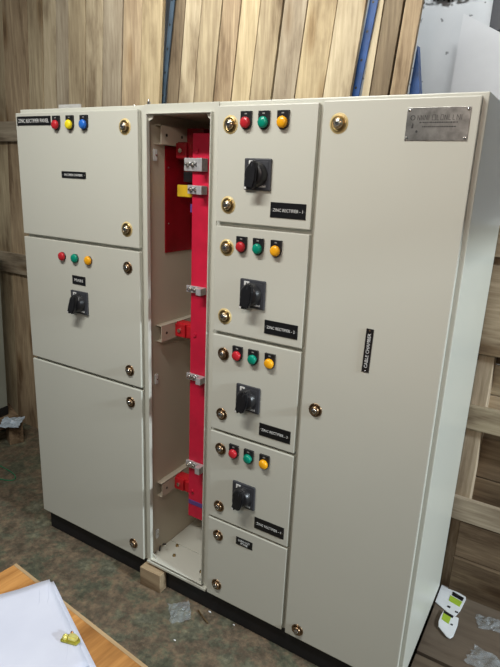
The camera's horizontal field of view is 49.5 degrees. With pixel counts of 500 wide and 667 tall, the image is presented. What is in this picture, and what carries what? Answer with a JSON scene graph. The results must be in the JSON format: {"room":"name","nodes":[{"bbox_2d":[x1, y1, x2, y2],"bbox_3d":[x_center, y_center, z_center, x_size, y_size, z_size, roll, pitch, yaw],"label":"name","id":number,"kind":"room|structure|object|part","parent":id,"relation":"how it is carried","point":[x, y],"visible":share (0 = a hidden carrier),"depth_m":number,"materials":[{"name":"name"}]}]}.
{"room":"electrical workshop","nodes":[
{"label":"electrical workshop","id":0,"kind":"room"},
{"bbox_2d":[0,423,436,666],"bbox_3d":[-1.038,1.260,1.711,7.400,0.060,5.020,12,19,30],"label":"floor","id":1,"kind":"structure","parent":0,"point":[106,591],"depth_m":2.26,"materials":[{"name":"concrete"}]},
{"bbox_2d":[0,465,15,480],"bbox_3d":[-1.470,0.794,3.138,0.335,0.005,0.096,13,19,32],"label":"wire","id":2,"kind":"object","parent":1,"relation":"on","point":[0,465],"visible":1,"depth_m":3.10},
{"bbox_2d":[0,403,23,444],"bbox_3d":[-1.754,0.620,3.463,0.500,0.140,0.355,-9,20,-35],"label":"pallet","id":3,"kind":"object","parent":1,"relation":"on","point":[14,435],"visible":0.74,"depth_m":3.46,"materials":[{"name":"brown wood"}]},
{"bbox_2d":[0,289,7,417],"bbox_3d":[-1.692,-0.011,3.366,0.312,1.131,0.170,10,18,25],"label":"case","id":4,"kind":"object","parent":3,"relation":"on","point":[3,393],"visible":1,"depth_m":3.45,"materials":[{"name":"grey paint"}]},
{"bbox_2d":[0,416,24,427],"bbox_3d":[-1.512,0.555,3.429,0.133,0.020,0.165,0,16,-9],"label":"plastic wrap","id":5,"kind":"object","parent":3,"relation":"on","point":[13,422],"visible":1,"depth_m":3.42,"materials":[{"name":"grey plastic"}]},
{"bbox_2d":[0,563,147,666],"bbox_3d":[-0.247,1.167,0.583,1.500,0.809,0.954,14,20,34],"label":"work table","id":6,"kind":"object","parent":1,"relation":"on","point":[104,651],"visible":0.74,"depth_m":1.08,"materials":[{"name":"brown wood"}]},
{"bbox_2d":[51,581,95,666],"bbox_3d":[-0.448,0.600,1.053,0.212,0.003,0.296,-9,19,-34],"label":"paper sheet","id":7,"kind":"object","parent":6,"relation":"on","point":[89,659],"visible":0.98,"depth_m":1.09,"materials":[{"name":"white paper"}]},
{"bbox_2d":[0,580,88,666],"bbox_3d":[-0.469,0.594,1.055,0.221,0.005,0.294,-9,20,-34],"label":"paper sheet","id":8,"kind":"object","parent":7,"relation":"on","point":[33,621],"visible":1,"depth_m":1.07,"materials":[{"name":"white paper"}]},
{"bbox_2d":[60,631,79,645],"bbox_3d":[-0.348,0.592,1.055,0.038,0.014,0.021,6,16,10],"label":"terminal","id":9,"kind":"object","parent":8,"relation":"on","point":[72,638],"visible":1,"depth_m":1.05,"materials":[{"name":"gold metal"}]},
{"bbox_2d":[0,0,165,427],"bbox_3d":[-1.183,-0.737,3.159,1.817,2.960,0.055,12,19,30],"label":"wooden planks","id":10,"kind":"object","parent":1,"relation":"on","point":[54,53],"visible":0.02,"depth_m":2.91,"materials":[{"name":"brown wood"}]},
{"bbox_2d":[140,561,165,592],"bbox_3d":[-0.412,1.038,2.309,0.107,0.088,0.043,11,18,28],"label":"wooden block","id":11,"kind":"object","parent":1,"relation":"on","point":[152,577],"visible":0.89,"depth_m":2.29,"materials":[{"name":"brown wood"}]},
{"bbox_2d":[162,0,174,103],"bbox_3d":[-0.510,-0.605,2.809,0.441,2.958,0.007,12,19,30],"label":"blue steel angle","id":12,"kind":"object","parent":1,"relation":"on","point":[172,2],"visible":0.2,"depth_m":2.54,"materials":[{"name":"metal"}]},
{"bbox_2d":[16,91,499,666],"bbox_3d":[-0.083,0.121,2.187,1.750,1.944,0.629,12,19,30],"label":"switchboard","id":13,"kind":"object","parent":1,"relation":"on","point":[257,325],"visible":1,"depth_m":1.81,"materials":[{"name":"beige paint"}]},
{"bbox_3d":[-0.837,-0.823,2.095,0.197,0.033,0.003,12,19,30],"label":"name plate","id":14,"kind":"part","parent":13,"relation":"part of","materials":[{"name":"black plastic"}]},
{"bbox_3d":[-0.666,-0.598,2.045,0.131,0.025,0.004,12,19,30],"label":"name plate","id":15,"kind":"part","parent":13,"relation":"part of","materials":[{"name":"black plastic"}]},
{"bbox_3d":[-0.697,-0.117,2.156,0.074,0.080,0.039,12,19,30],"label":"rotary handle","id":16,"kind":"part","parent":13,"relation":"part of","materials":[{"name":"black plastic"}]},
{"bbox_3d":[-0.680,-0.211,2.155,0.074,0.035,0.003,12,19,30],"label":"name plate","id":17,"kind":"part","parent":13,"relation":"part of","materials":[{"name":"black plastic"}]},
{"bbox_3d":[-0.658,-0.590,2.055,0.644,0.468,0.018,12,19,30],"label":"door","id":18,"kind":"part","parent":13,"relation":"part of","materials":[{"name":"beige metal"}]},
{"bbox_2d":[71,290,88,314],"bbox_3d":[-0.684,-0.125,2.174,0.093,0.093,0.013,12,19,30],"label":"switch plate","id":19,"kind":"object","parent":13,"relation":"attached to","point":[83,295],"depth_m":2.15,"materials":[{"name":"grey plastic"}]},
{"bbox_3d":[-0.680,-0.101,2.196,0.644,0.526,0.018,12,19,30],"label":"door","id":20,"kind":"part","parent":13,"relation":"part of","materials":[{"name":"beige metal"}]},
{"bbox_3d":[-0.708,0.537,2.380,0.644,0.776,0.018,12,19,30],"label":"door","id":21,"kind":"part","parent":13,"relation":"part of","materials":[{"name":"beige metal"}]},
{"bbox_3d":[-0.154,0.924,2.482,0.298,0.004,0.529,12,19,30],"label":"gland plate","id":22,"kind":"part","parent":13,"relation":"part of","materials":[{"name":"grey metal"}]},
{"bbox_3d":[-0.262,0.129,2.005,0.307,1.816,0.038,12,19,30],"label":"opening frame","id":23,"kind":"part","parent":13,"relation":"part of","materials":[{"name":"beige metal"}]},
{"bbox_3d":[-0.036,0.588,1.921,0.074,0.084,0.039,12,19,30],"label":"rotary handle","id":24,"kind":"part","parent":13,"relation":"part of","materials":[{"name":"black plastic"}]},
{"bbox_2d":[232,480,255,510],"bbox_3d":[-0.024,0.580,1.939,0.093,0.093,0.013,12,19,30],"label":"switch plate","id":25,"kind":"object","parent":13,"relation":"attached to","point":[248,487],"depth_m":1.92,"materials":[{"name":"grey plastic"}]},
{"bbox_3d":[-0.022,0.771,1.994,0.070,0.031,0.003,12,19,30],"label":"name plate","id":26,"kind":"part","parent":13,"relation":"part of","materials":[{"name":"black plastic"}]},
{"bbox_3d":[-0.020,0.229,1.817,0.074,0.083,0.039,12,19,30],"label":"rotary handle","id":27,"kind":"part","parent":13,"relation":"part of","materials":[{"name":"black plastic"}]},
{"bbox_3d":[-0.017,0.890,2.034,0.337,0.347,0.018,12,19,30],"label":"door","id":28,"kind":"part","parent":13,"relation":"part of","materials":[{"name":"grey metal"}]},
{"bbox_2d":[236,383,260,413],"bbox_3d":[-0.008,0.221,1.836,0.093,0.093,0.013,12,19,30],"label":"switch plate","id":29,"kind":"object","parent":13,"relation":"attached to","point":[253,389],"depth_m":1.82,"materials":[{"name":"grey plastic"}]},
{"bbox_3d":[-0.005,-0.118,1.717,0.074,0.084,0.039,12,19,30],"label":"rotary handle","id":30,"kind":"part","parent":13,"relation":"part of","materials":[{"name":"black plastic"}]},
{"bbox_3d":[-0.002,0.546,1.935,0.337,0.352,0.018,12,19,30],"label":"door","id":31,"kind":"part","parent":13,"relation":"part of","materials":[{"name":"grey metal"}]},
{"bbox_2d":[239,278,265,309],"bbox_3d":[0.007,-0.126,1.736,0.093,0.093,0.013,12,19,30],"label":"switch plate","id":32,"kind":"object","parent":13,"relation":"attached to","point":[259,284],"depth_m":1.72,"materials":[{"name":"grey plastic"}]},
{"bbox_3d":[0.010,-0.471,1.616,0.074,0.085,0.039,12,19,30],"label":"rotary handle","id":33,"kind":"part","parent":13,"relation":"part of","materials":[{"name":"black plastic"}]},
{"bbox_3d":[0.014,0.197,1.834,0.337,0.352,0.018,12,19,30],"label":"door","id":34,"kind":"part","parent":13,"relation":"part of","materials":[{"name":"beige metal"}]},
{"bbox_2d":[244,158,271,190],"bbox_3d":[0.023,-0.480,1.634,0.093,0.093,0.013,12,19,30],"label":"switch plate","id":35,"kind":"object","parent":13,"relation":"attached to","point":[265,184],"depth_m":1.62,"materials":[{"name":"grey plastic"}]},
{"bbox_3d":[0.029,-0.153,1.733,0.337,0.352,0.018,12,19,30],"label":"door","id":36,"kind":"part","parent":13,"relation":"part of","materials":[{"name":"beige metal"}]},
{"bbox_3d":[0.044,-0.502,1.633,0.337,0.348,0.018,12,19,30],"label":"door","id":37,"kind":"part","parent":13,"relation":"part of","materials":[{"name":"beige metal"}]},
{"bbox_3d":[0.066,0.688,1.915,0.119,0.045,0.004,12,19,30],"label":"name plate","id":38,"kind":"part","parent":13,"relation":"part of","materials":[{"name":"black plastic"}]},
{"bbox_3d":[0.082,0.334,1.814,0.119,0.045,0.004,12,19,30],"label":"name plate","id":39,"kind":"part","parent":13,"relation":"part of","materials":[{"name":"black plastic"}]},
{"bbox_3d":[0.097,-0.012,1.714,0.119,0.045,0.004,12,19,30],"label":"name plate","id":40,"kind":"part","parent":13,"relation":"part of","materials":[{"name":"black plastic"}]},
{"bbox_3d":[0.112,-0.365,1.613,0.119,0.045,0.004,12,19,30],"label":"name plate","id":41,"kind":"part","parent":13,"relation":"part of","materials":[{"name":"black plastic"}]},
{"bbox_3d":[0.342,0.050,1.575,0.024,0.132,0.004,12,19,30],"label":"name plate","id":42,"kind":"part","parent":13,"relation":"part of","materials":[{"name":"black plastic"}]},
{"bbox_3d":[0.344,0.263,1.642,0.409,1.805,0.018,12,19,30],"label":"door","id":43,"kind":"part","parent":13,"relation":"part of","materials":[{"name":"beige metal"}]},
{"bbox_3d":[0.465,-0.521,1.349,0.154,0.079,0.002,12,19,30],"label":"maker plate","id":44,"kind":"part","parent":13,"relation":"part of","materials":[{"name":"metal"}]},
{"bbox_2d":[167,0,367,103],"bbox_3d":[-0.067,-0.526,2.575,1.227,2.972,0.032,12,19,30],"label":"wooden planks","id":45,"kind":"object","parent":1,"relation":"on","point":[221,50],"visible":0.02,"depth_m":2.30,"materials":[{"name":"brown wood"}]},
{"bbox_2d":[352,0,378,96],"bbox_3d":[0.338,-0.440,2.365,0.418,2.958,0.007,12,19,30],"label":"blue steel angle","id":46,"kind":"object","parent":1,"relation":"on","point":[373,4],"visible":0.2,"depth_m":2.12,"materials":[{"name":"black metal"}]},
{"bbox_2d":[362,0,423,95],"bbox_3d":[0.471,-0.433,2.308,0.393,2.987,0.032,12,19,30],"label":"wooden planks","id":47,"kind":"object","parent":1,"relation":"on","point":[392,47],"visible":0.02,"depth_m":2.07,"materials":[{"name":"brown wood"}]},
{"bbox_2d":[409,45,421,93],"bbox_3d":[0.600,-0.046,2.394,0.068,2.208,0.040,12,19,30],"label":"steel plate","id":48,"kind":"object","parent":1,"relation":"on","point":[416,81],"visible":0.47,"depth_m":2.10,"materials":[{"name":"blue metal"}]},
{"bbox_2d":[411,598,499,666],"bbox_3d":[1.093,1.288,1.696,1.146,0.074,0.750,12,19,30],"label":"wooden board","id":49,"kind":"object","parent":1,"relation":"on","point":[475,642],"visible":0.7,"depth_m":2.01,"materials":[{"name":"brown wood"}]},
{"bbox_2d":[438,610,458,638],"bbox_3d":[0.758,1.116,2.079,0.067,0.005,0.130,12,19,30],"label":"card","id":50,"kind":"object","parent":49,"relation":"on","point":[447,623],"visible":1,"depth_m":2.08,"materials":[{"name":"white paper"}]},
{"bbox_2d":[442,613,450,623],"bbox_3d":[0.762,1.107,2.105,0.030,0.001,0.047,12,19,30],"label":"print","id":51,"kind":"object","parent":50,"relation":"on","point":[446,617],"depth_m":2.10},
{"bbox_2d":[435,585,465,615],"bbox_3d":[0.815,1.088,2.204,0.103,0.005,0.154,12,19,30],"label":"card","id":52,"kind":"object","parent":49,"relation":"on","point":[452,602],"visible":1,"depth_m":2.20,"materials":[{"name":"white paper"}]},
{"bbox_2d":[449,595,461,606],"bbox_3d":[0.834,1.087,2.201,0.049,0.001,0.046,12,19,30],"label":"print","id":53,"kind":"object","parent":52,"relation":"on","point":[454,600],"depth_m":2.20},
{"bbox_2d":[436,226,499,610],"bbox_3d":[1.379,0.478,1.848,1.300,1.568,0.132,12,19,30],"label":"wooden pallet","id":54,"kind":"object","parent":1,"relation":"on","point":[471,564],"visible":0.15,"depth_m":2.16,"materials":[{"name":"brown wood"}]},
{"bbox_2d":[450,14,499,364],"bbox_3d":[1.178,-0.242,2.701,0.660,2.463,0.015,12,19,30],"label":"board","id":55,"kind":"object","parent":1,"relation":"on","point":[477,63],"visible":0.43,"depth_m":2.50,"materials":[{"name":"white"}]},
{"bbox_2d":[163,0,492,103],"bbox_3d":[0.317,-0.955,3.246,7.400,3.458,0.120,12,19,30],"label":"wall","id":56,"kind":"structure","parent":0,"point":[441,21],"depth_m":2.66,"materials":[{"name":"white paint"}]},
{"bbox_2d":[489,0,499,31],"bbox_3d":[1.177,-1.556,2.422,0.138,0.375,0.082,12,19,30],"label":"dark trunking","id":57,"kind":"object","parent":56,"relation":"attached to","point":[495,14],"visible":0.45,"depth_m":2.45,"materials":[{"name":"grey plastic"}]}
]}

